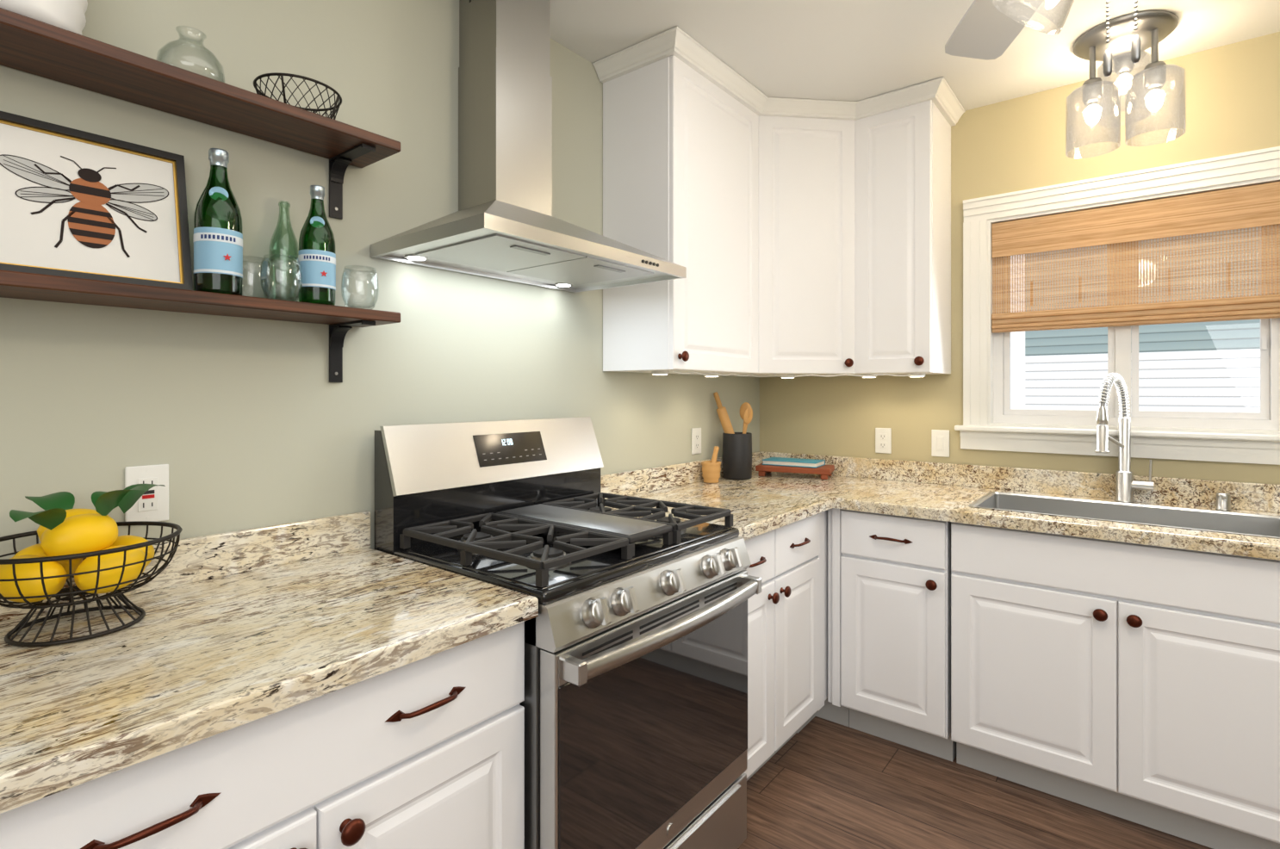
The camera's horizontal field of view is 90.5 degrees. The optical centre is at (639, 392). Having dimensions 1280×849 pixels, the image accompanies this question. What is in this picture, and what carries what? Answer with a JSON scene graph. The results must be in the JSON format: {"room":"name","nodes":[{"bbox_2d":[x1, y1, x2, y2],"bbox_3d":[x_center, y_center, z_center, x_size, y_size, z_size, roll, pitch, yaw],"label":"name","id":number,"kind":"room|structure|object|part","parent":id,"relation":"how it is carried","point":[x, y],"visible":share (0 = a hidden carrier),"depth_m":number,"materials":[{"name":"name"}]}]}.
{"room":"kitchen","nodes":[
{"label":"kitchen","id":0,"kind":"room"},
{"bbox_2d":[0,0,761,559],"bbox_3d":[-0.898,0.056,1.516,0.140,2.510,4.980,0,0,39],"label":"wall","id":1,"kind":"structure","parent":0,"point":[234,424],"depth_m":1.53,"materials":[{"name":"paint"}]},
{"bbox_2d":[124,464,168,521],"bbox_3d":[-0.991,0.205,1.278,0.008,0.116,0.072,0,0,39],"label":"outlet","id":2,"kind":"object","parent":1,"relation":"attached to","point":[152,504],"visible":0.83,"depth_m":1.28,"materials":[{"name":"white plastic"}]},
{"bbox_2d":[0,269,400,382],"bbox_3d":[-1.049,-0.108,1.064,0.183,0.166,1.305,0,0,39],"label":"shelf","id":3,"kind":"object","parent":1,"relation":"attached to","point":[340,321],"visible":1,"depth_m":1.22,"materials":[{"name":"brown wood"}]},
{"bbox_2d":[0,111,192,290],"bbox_3d":[-1.018,-0.342,1.177,0.077,0.289,0.300,0,0,39],"label":"framed picture","id":4,"kind":"object","parent":3,"relation":"on","point":[75,203],"visible":1,"depth_m":1.17,"materials":[{"name":"black"}]},
{"bbox_2d":[192,148,242,295],"bbox_3d":[-0.862,-0.345,1.301,0.090,0.301,0.085,0,0,39],"label":"glass bottle","id":5,"kind":"object","parent":3,"relation":"on","point":[218,245],"visible":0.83,"depth_m":1.27,"materials":[{"name":"green glass"}]},
{"bbox_2d":[242,255,272,298],"bbox_3d":[-0.844,-0.241,1.379,0.080,0.098,0.080,0,0,39],"label":"glass","id":6,"kind":"object","parent":3,"relation":"on","point":[270,270],"visible":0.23,"depth_m":1.39,"materials":[{"name":"clear glass"}]},
{"bbox_2d":[260,254,302,301],"bbox_3d":[-0.761,-0.239,1.348,0.080,0.094,0.080,0,0,39],"label":"glass","id":7,"kind":"object","parent":3,"relation":"on","point":[299,285],"visible":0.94,"depth_m":1.35,"materials":[{"name":"clear glass"}]},
{"bbox_2d":[268,200,298,301],"bbox_3d":[-0.810,-0.315,1.446,0.060,0.240,0.060,0,0,39],"label":"bottle","id":8,"kind":"object","parent":3,"relation":"on","point":[278,233],"visible":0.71,"depth_m":1.44,"materials":[{"name":"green glass"}]},
{"bbox_2d":[298,185,335,305],"bbox_3d":[-0.727,-0.330,1.434,0.082,0.270,0.076,0,0,39],"label":"glass bottle","id":9,"kind":"object","parent":3,"relation":"on","point":[317,255],"visible":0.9,"depth_m":1.41,"materials":[{"name":"green glass"}]},
{"bbox_2d":[341,265,379,309],"bbox_3d":[-0.654,-0.241,1.482,0.082,0.098,0.082,0,0,39],"label":"glass","id":10,"kind":"object","parent":3,"relation":"on","point":[344,283],"visible":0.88,"depth_m":1.48,"materials":[{"name":"clear glass"}]},
{"bbox_2d":[0,7,400,219],"bbox_3d":[-1.049,-0.568,1.064,0.183,0.270,1.305,0,0,39],"label":"shelf","id":11,"kind":"object","parent":1,"relation":"attached to","point":[32,46],"depth_m":1.24,"materials":[{"name":"brown wood"}]},
{"bbox_2d":[0,0,87,35],"bbox_3d":[-1.049,-0.726,1.061,0.191,0.250,0.191,0,0,39],"label":"ceramic vase","id":12,"kind":"object","parent":11,"relation":"on","point":[68,15],"visible":0.4,"depth_m":1.05,"materials":[{"name":"white ceramic"}]},
{"bbox_3d":[-0.877,-0.652,1.241,0.112,0.103,0.112,0,0,39],"label":"jar glass shelf","id":13,"kind":"part","parent":11,"relation":"part of","materials":[{"name":"clear glass"}]},
{"bbox_3d":[-0.762,-0.636,1.418,0.176,0.070,0.176,0,0,39],"label":"basket wire shelf","id":14,"kind":"part","parent":11,"relation":"part of","materials":[{"name":"black metal"}]},
{"bbox_2d":[369,0,686,292],"bbox_3d":[-0.278,-0.773,1.794,0.475,0.845,0.758,0,0,39],"label":"hood chimney","id":15,"kind":"object","parent":1,"relation":"attached to","point":[502,223],"visible":1,"depth_m":1.80,"materials":[{"name":"silver metal"}]},
{"bbox_2d":[691,428,701,454],"bbox_3d":[0.253,0.217,2.837,0.007,0.116,0.072,0,0,39],"label":"outlet","id":16,"kind":"object","parent":1,"relation":"attached to","point":[696,440],"visible":1,"depth_m":2.83,"materials":[{"name":"white plastic"}]},
{"bbox_2d":[596,36,954,378],"bbox_3d":[0.601,-0.623,2.542,0.916,1.088,1.220,0,0,39],"label":"upper cabinet","id":17,"kind":"object","parent":1,"relation":"attached to","point":[796,237],"depth_m":2.54,"materials":[{"name":"white wood"}]},
{"bbox_2d":[550,0,1279,110],"bbox_3d":[0.680,-1.229,0.255,4.180,0.060,4.980,0,0,39],"label":"ceiling","id":18,"kind":"structure","parent":0,"point":[847,50],"depth_m":2.14,"materials":[{"name":"white paint"}]},
{"bbox_2d":[944,0,1140,76],"bbox_3d":[0.772,-0.869,1.045,1.334,0.657,1.311,0,0,39],"label":"ceiling fan","id":19,"kind":"object","parent":18,"relation":"hanging from","point":[988,29],"visible":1,"depth_m":1.56,"materials":[{"name":"silver metal"}]},
{"bbox_2d":[1065,10,1186,158],"bbox_3d":[1.629,-1.007,2.140,0.315,0.380,0.310,0,0,39],"label":"pendant light","id":20,"kind":"object","parent":18,"relation":"hanging from","point":[1154,29],"visible":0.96,"depth_m":2.08,"materials":[{"name":"clear glass"}]},
{"bbox_2d":[737,716,1212,848],"bbox_3d":[0.680,1.341,0.255,4.180,0.060,4.980,0,0,39],"label":"floor","id":21,"kind":"structure","parent":0,"point":[817,783],"depth_m":2.00,"materials":[{"name":"brown wood"}]},
{"bbox_2d":[0,621,524,848],"bbox_3d":[-0.704,0.873,1.123,0.652,0.872,0.804,0,0,39],"label":"base cabinet","id":22,"kind":"object","parent":21,"relation":"on","point":[427,753],"visible":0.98,"depth_m":0.97,"materials":[{"name":"white wood"}]},
{"bbox_2d":[0,510,538,813],"bbox_3d":[-0.849,0.370,0.939,0.648,0.131,1.277,0,0,39],"label":"countertop","id":23,"kind":"structure","parent":22,"relation":"on","point":[229,630],"depth_m":1.02,"materials":[{"name":"beige stone"}]},
{"bbox_2d":[0,521,182,647],"bbox_3d":[-0.948,0.321,1.072,0.284,0.149,0.284,0,0,39],"label":"wire fruit basket","id":24,"kind":"object","parent":23,"relation":"on","point":[71,592],"visible":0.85,"depth_m":1.03,"materials":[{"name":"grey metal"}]},
{"bbox_2d":[374,416,761,848],"bbox_3d":[-0.157,0.697,1.698,0.731,1.224,0.763,0,0,39],"label":"gas range","id":25,"kind":"object","parent":21,"relation":"on","point":[634,704],"visible":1,"depth_m":1.54,"materials":[{"name":"silver metal"}]},
{"bbox_2d":[744,529,779,781],"bbox_3d":[0.125,0.873,2.159,0.652,0.872,0.296,0,0,39],"label":"base cabinet","id":26,"kind":"object","parent":21,"relation":"on","point":[761,669],"visible":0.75,"depth_m":2.02,"materials":[{"name":"white wood"}]},
{"bbox_2d":[600,459,833,540],"bbox_3d":[0.244,0.370,2.307,0.648,0.131,0.679,0,0,39],"label":"countertop","id":27,"kind":"structure","parent":26,"relation":"on","point":[758,505],"depth_m":2.45,"materials":[{"name":"beige stone"}]},
{"bbox_2d":[749,513,819,778],"bbox_3d":[0.333,0.873,2.420,0.652,0.872,0.366,0,0,39],"label":"base cabinet","id":28,"kind":"object","parent":21,"relation":"on","point":[795,579],"visible":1,"depth_m":2.22,"materials":[{"name":"white wood"}]},
{"bbox_2d":[796,508,849,733],"bbox_3d":[0.668,0.873,2.830,0.664,0.872,0.690,0,0,39],"label":"cabinet filler","id":29,"kind":"object","parent":21,"relation":"on","point":[831,709],"visible":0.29,"depth_m":2.43,"materials":[{"name":"grey wood"}]},
{"bbox_2d":[840,509,956,762],"bbox_3d":[1.086,0.873,2.520,0.372,0.872,0.652,0,0,39],"label":"base cabinet","id":30,"kind":"object","parent":21,"relation":"on","point":[896,572],"visible":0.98,"depth_m":2.28,"materials":[{"name":"white wood"}]},
{"bbox_2d":[950,521,1279,848],"bbox_3d":[1.598,0.873,2.111,0.914,0.872,0.650,0,0,39],"label":"base cabinet","id":31,"kind":"object","parent":21,"relation":"on","point":[1137,683],"visible":0.98,"depth_m":1.88,"materials":[{"name":"white wood"}]},
{"bbox_2d":[706,451,1279,560],"bbox_3d":[1.422,0.370,2.233,2.581,0.131,0.676,0,0,39],"label":"countertop","id":32,"kind":"structure","parent":31,"relation":"on","point":[934,491],"depth_m":2.29,"materials":[{"name":"beige stone"}]},
{"bbox_2d":[701,446,720,483],"bbox_3d":[0.314,0.316,2.799,0.088,0.158,0.088,0,0,39],"label":"mortar","id":33,"kind":"object","parent":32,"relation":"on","point":[711,470],"visible":0.98,"depth_m":2.77,"materials":[{"name":"brown wood"}]},
{"bbox_2d":[722,432,751,479],"bbox_3d":[0.449,0.291,2.930,0.136,0.209,0.136,0,0,39],"label":"utensil crock","id":34,"kind":"object","parent":32,"relation":"on","point":[736,456],"visible":0.98,"depth_m":2.87,"materials":[{"name":"grey ceramic"}]},
{"bbox_2d":[713,391,752,434],"bbox_3d":[0.432,0.189,2.930,0.184,0.384,0.044,0,0,0],"label":"utensils","id":35,"kind":"object","parent":34,"relation":"in","point":[746,413],"visible":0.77,"depth_m":2.92,"materials":[{"name":"brown wood"}]},
{"bbox_2d":[755,462,834,479],"bbox_3d":[0.736,0.370,3.011,0.340,0.050,0.178,0,0,24],"label":"tray","id":36,"kind":"object","parent":32,"relation":"on","point":[825,472],"visible":0.9,"depth_m":2.94,"materials":[{"name":"brown wood"}]},
{"bbox_2d":[761,457,825,467],"bbox_3d":[0.729,0.332,3.019,0.260,0.024,0.146,0,0,32],"label":"book","id":37,"kind":"object","parent":36,"relation":"on","point":[794,462],"visible":0.98,"depth_m":2.97,"materials":[{"name":"blue paper"}]},
{"bbox_2d":[968,491,1279,538],"bbox_3d":[1.599,0.505,2.106,0.845,0.222,0.430,0,0,39],"label":"stainless steel sink","id":38,"kind":"object","parent":32,"relation":"in","point":[1232,523],"visible":0.12,"depth_m":2.22,"materials":[{"name":"grey metal"}]},
{"bbox_2d":[1094,372,1153,503],"bbox_3d":[1.708,0.163,2.237,0.159,0.465,0.248,0,0,39],"label":"spring faucet","id":39,"kind":"object","parent":32,"relation":"on","point":[1126,484],"visible":1,"depth_m":2.29,"materials":[{"name":"silver metal"}]},
{"bbox_2d":[1214,492,1231,510],"bbox_3d":[1.959,0.367,2.130,0.044,0.056,0.078,0,0,39],"label":"air gap","id":40,"kind":"object","parent":32,"relation":"on","point":[1223,501],"visible":0.96,"depth_m":2.13,"materials":[{"name":"silver metal"}]},
{"bbox_2d":[761,31,1279,484],"bbox_3d":[2.187,0.056,2.149,3.870,2.510,0.140,0,0,39],"label":"wall","id":41,"kind":"structure","parent":0,"point":[1233,90],"depth_m":2.58,"materials":[{"name":"paint"}]},
{"bbox_2d":[875,428,891,453],"bbox_3d":[1.114,0.221,2.910,0.072,0.116,0.007,0,0,39],"label":"duplex electrical outlet","id":42,"kind":"object","parent":41,"relation":"attached to","point":[883,440],"visible":1,"depth_m":2.91,"materials":[{"name":"white plastic"}]},
{"bbox_2d":[931,429,949,457],"bbox_3d":[1.304,0.221,2.757,0.072,0.116,0.009,0,0,39],"label":"switch","id":43,"kind":"object","parent":41,"relation":"attached to","point":[940,443],"visible":1,"depth_m":2.75,"materials":[{"name":"white plastic"}]},
{"bbox_2d":[954,146,1279,465],"bbox_3d":[1.829,-0.286,2.404,1.134,1.050,0.188,0,0,39],"label":"window","id":44,"kind":"structure","parent":41,"relation":"in","point":[992,420],"depth_m":2.42,"materials":[{"name":"white wood"}]},
{"bbox_2d":[991,180,1279,333],"bbox_3d":[1.817,-0.477,2.389,0.868,0.456,0.048,0,0,39],"label":"roman shade","id":45,"kind":"object","parent":44,"relation":"attached to","point":[1248,208],"visible":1,"depth_m":2.34,"materials":[{"name":"brown wood"}]},
{"label":"outside","id":46,"kind":"structure","parent":0,"visible":0},
{"bbox_2d":[1010,226,1260,419],"bbox_3d":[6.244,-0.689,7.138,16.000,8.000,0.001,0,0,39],"label":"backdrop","id":47,"kind":"structure","parent":46,"point":[1090,387],"depth_m":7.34,"materials":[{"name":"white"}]}
]}

